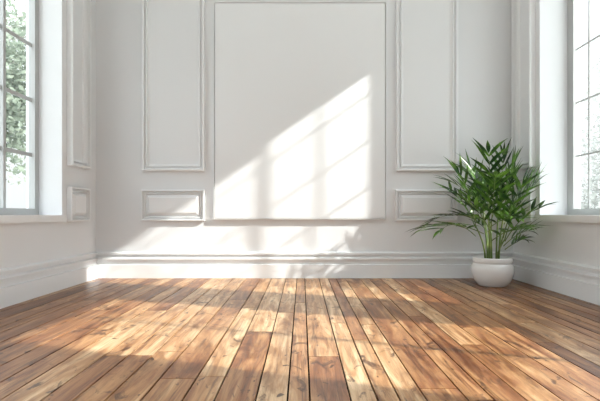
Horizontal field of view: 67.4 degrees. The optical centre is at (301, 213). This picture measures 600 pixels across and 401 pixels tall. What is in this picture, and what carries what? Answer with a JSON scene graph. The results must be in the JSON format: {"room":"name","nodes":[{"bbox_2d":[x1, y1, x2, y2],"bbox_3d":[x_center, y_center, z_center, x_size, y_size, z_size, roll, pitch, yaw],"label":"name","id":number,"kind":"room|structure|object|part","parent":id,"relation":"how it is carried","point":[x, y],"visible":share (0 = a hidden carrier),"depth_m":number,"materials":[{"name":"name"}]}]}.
{"room":"empty living room","nodes":[
{"label":"empty living room","id":0,"kind":"room"},
{"bbox_2d":[0,0,95,268],"bbox_3d":[-2.440,-1.225,0.975,0.340,3.850,7.950,0,0,0],"label":"wall","id":1,"kind":"structure","parent":0,"point":[33,242],"depth_m":4.26,"materials":[{"name":"paint"}]},
{"bbox_2d":[0,0,66,222],"bbox_3d":[-2.402,-1.415,3.503,0.335,2.970,1.566,0,0,0],"label":"window","id":2,"kind":"structure","parent":1,"relation":"in","point":[7,215],"depth_m":4.14,"materials":[{"name":"paint"}]},
{"bbox_3d":[-2.520,-1.445,3.503,0.060,2.910,1.506,0,0,0],"label":"frame","id":3,"kind":"part","parent":2,"relation":"part of","materials":[{"name":"paint"}]},
{"bbox_3d":[-2.402,0.040,3.503,0.335,0.060,1.566,0,0,0],"label":"sill","id":4,"kind":"part","parent":2,"relation":"part of","materials":[{"name":"paint"}]},
{"bbox_2d":[0,252,97,308],"bbox_3d":[-2.247,0.557,0.975,0.046,0.285,7.950,0,0,0],"label":"baseboard","id":5,"kind":"structure","parent":1,"relation":"attached to","point":[18,284],"depth_m":3.90,"materials":[{"name":"paint"}]},
{"bbox_2d":[67,0,90,168],"bbox_3d":[-2.241,-1.695,4.535,0.059,2.450,0.390,0,0,0],"label":"trim","id":6,"kind":"structure","parent":1,"relation":"attached to","point":[85,163],"depth_m":4.65,"materials":[{"name":"paint"}]},
{"bbox_2d":[67,187,90,221],"bbox_3d":[-2.245,-0.095,4.535,0.050,0.340,0.390,0,0,0],"label":"trim","id":7,"kind":"structure","parent":1,"relation":"attached to","point":[78,199],"depth_m":4.50,"materials":[{"name":"paint"}]},
{"bbox_2d":[0,278,599,400],"bbox_3d":[0.050,0.760,1.125,5.540,0.120,8.250,0,0,0],"label":"floor","id":8,"kind":"structure","parent":0,"point":[99,339],"depth_m":2.43,"materials":[{"name":"brown wood"}]},
{"bbox_2d":[408,137,555,286],"bbox_3d":[1.614,-0.053,4.239,1.202,1.506,1.271,0,0,5],"label":"potted palm","id":9,"kind":"object","parent":8,"relation":"on","point":[488,270],"visible":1,"depth_m":4.26,"materials":[{"name":"green plant"}]},
{"bbox_3d":[1.753,0.290,4.417,0.112,0.351,0.020,0,0,0],"label":"stem","id":10,"kind":"part","parent":9,"relation":"part of","materials":[{"name":"green plant"}]},
{"bbox_3d":[1.823,0.280,4.461,0.049,0.370,0.018,0,0,42],"label":"stem","id":11,"kind":"part","parent":9,"relation":"part of","materials":[{"name":"green plant"}]},
{"bbox_3d":[1.842,0.213,4.509,0.020,0.505,0.096,0,0,-16],"label":"stem","id":12,"kind":"part","parent":9,"relation":"part of","materials":[{"name":"green plant"}]},
{"bbox_3d":[1.816,0.252,4.364,0.042,0.426,0.043,0,0,0],"label":"stem","id":13,"kind":"part","parent":9,"relation":"part of","materials":[{"name":"green plant"}]},
{"bbox_3d":[1.819,0.312,4.328,0.019,0.307,0.062,0,0,33],"label":"stem","id":14,"kind":"part","parent":9,"relation":"part of","materials":[{"name":"green plant"}]},
{"bbox_3d":[1.946,0.218,4.485,0.060,0.494,0.019,0,0,-44],"label":"stem","id":15,"kind":"part","parent":9,"relation":"part of","materials":[{"name":"green plant"}]},
{"bbox_3d":[1.916,0.336,4.334,0.020,0.260,0.071,0,0,-31],"label":"stem","id":16,"kind":"part","parent":9,"relation":"part of","materials":[{"name":"green plant"}]},
{"bbox_3d":[1.959,0.232,4.422,0.067,0.466,0.019,0,0,0],"label":"stem","id":17,"kind":"part","parent":9,"relation":"part of","materials":[{"name":"green plant"}]},
{"bbox_2d":[471,255,514,286],"bbox_3d":[1.870,0.561,4.420,0.398,0.277,0.398,0,0,0],"label":"pot","id":18,"kind":"object","parent":8,"relation":"on","point":[487,270],"depth_m":4.27,"materials":[{"name":"white ceramic"}]},
{"bbox_2d":[96,0,512,251],"bbox_3d":[0.050,-1.225,5.100,5.440,3.850,0.300,0,0,0],"label":"wall","id":19,"kind":"structure","parent":0,"point":[484,26],"depth_m":4.95,"materials":[{"name":"paint"}]},
{"bbox_2d":[141,190,204,220],"bbox_3d":[-1.413,-0.095,4.932,0.693,0.340,0.036,0,0,0],"label":"trim","id":20,"kind":"structure","parent":19,"relation":"attached to","point":[156,205],"depth_m":4.92,"materials":[{"name":"paint"}]},
{"bbox_2d":[142,0,204,170],"bbox_3d":[-1.408,-1.695,4.929,0.682,2.450,0.042,0,0,0],"label":"trim","id":21,"kind":"structure","parent":19,"relation":"attached to","point":[146,166],"depth_m":4.93,"materials":[{"name":"paint"}]},
{"bbox_2d":[213,1,386,219],"bbox_3d":[-0.022,-1.130,4.931,1.892,2.382,0.037,0,0,0],"label":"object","id":22,"kind":"object","parent":19,"relation":"attached to","point":[300,87],"visible":1,"depth_m":4.92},
{"bbox_2d":[96,252,511,277],"bbox_3d":[0.025,0.557,4.927,4.590,0.285,0.046,0,0,0],"label":"baseboard","id":23,"kind":"structure","parent":19,"relation":"attached to","point":[110,264],"depth_m":4.91,"materials":[{"name":"paint"}]},
{"bbox_2d":[395,190,457,220],"bbox_3d":[1.364,-0.095,4.932,0.682,0.340,0.036,0,0,0],"label":"trim","id":24,"kind":"structure","parent":19,"relation":"attached to","point":[410,205],"depth_m":4.92,"materials":[{"name":"paint"}]},
{"bbox_2d":[396,0,457,170],"bbox_3d":[1.369,-1.695,4.929,0.671,2.450,0.042,0,0,0],"label":"trim","id":25,"kind":"structure","parent":19,"relation":"attached to","point":[400,166],"depth_m":4.93,"materials":[{"name":"paint"}]},
{"bbox_2d":[513,0,599,266],"bbox_3d":[2.520,-1.225,0.975,0.400,3.850,7.950,0,0,0],"label":"wall","id":26,"kind":"structure","parent":0,"point":[575,242],"depth_m":4.39,"materials":[{"name":"paint"}]},
{"bbox_2d":[512,0,535,169],"bbox_3d":[2.291,-1.695,4.665,0.059,2.450,0.390,0,0,0],"label":"trim","id":27,"kind":"structure","parent":26,"relation":"attached to","point":[531,162],"depth_m":4.53,"materials":[{"name":"paint"}]},
{"bbox_2d":[512,187,535,221],"bbox_3d":[2.295,-0.095,4.665,0.050,0.340,0.390,0,0,0],"label":"trim","id":28,"kind":"structure","parent":26,"relation":"attached to","point":[532,195],"depth_m":4.54,"materials":[{"name":"paint"}]},
{"bbox_2d":[511,252,599,305],"bbox_3d":[2.297,0.557,0.975,0.046,0.285,7.950,0,0,0],"label":"baseboard","id":29,"kind":"structure","parent":26,"relation":"attached to","point":[575,280],"depth_m":3.98,"materials":[{"name":"paint"}]},
{"bbox_2d":[535,0,599,222],"bbox_3d":[2.478,-1.415,3.690,0.385,2.970,1.460,0,0,0],"label":"window","id":30,"kind":"structure","parent":26,"relation":"in","point":[574,213],"depth_m":4.29,"materials":[{"name":"paint"}]},
{"bbox_3d":[2.478,0.040,3.690,0.385,0.060,1.460,0,0,0],"label":"sill","id":31,"kind":"part","parent":30,"relation":"part of","materials":[{"name":"paint"}]},
{"bbox_3d":[2.620,-1.445,3.690,0.060,2.910,1.400,0,0,0],"label":"frame","id":32,"kind":"part","parent":30,"relation":"part of","materials":[{"name":"paint"}]},
{"label":"outside","id":33,"kind":"structure","parent":0,"visible":0},
{"bbox_3d":[0.000,1.150,15.000,120.000,0.300,150.000,0,0,0],"label":"ground","id":34,"kind":"structure","parent":33,"visible":0},
{"bbox_2d":[6,0,25,184],"bbox_3d":[-7.075,-2.257,9.555,4.472,6.519,3.578,0,0,0],"label":"tree","id":35,"kind":"object","parent":34,"relation":"on","point":[15,106],"visible":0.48,"depth_m":9.40,"materials":[{"name":"green plant"}]},
{"bbox_2d":[581,32,599,208],"bbox_3d":[9.832,-2.318,13.436,4.272,6.640,5.248,0,0,0],"label":"tree","id":36,"kind":"object","parent":34,"relation":"on","point":[593,198],"visible":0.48,"depth_m":13.96,"materials":[{"name":"green plant"}]}
]}

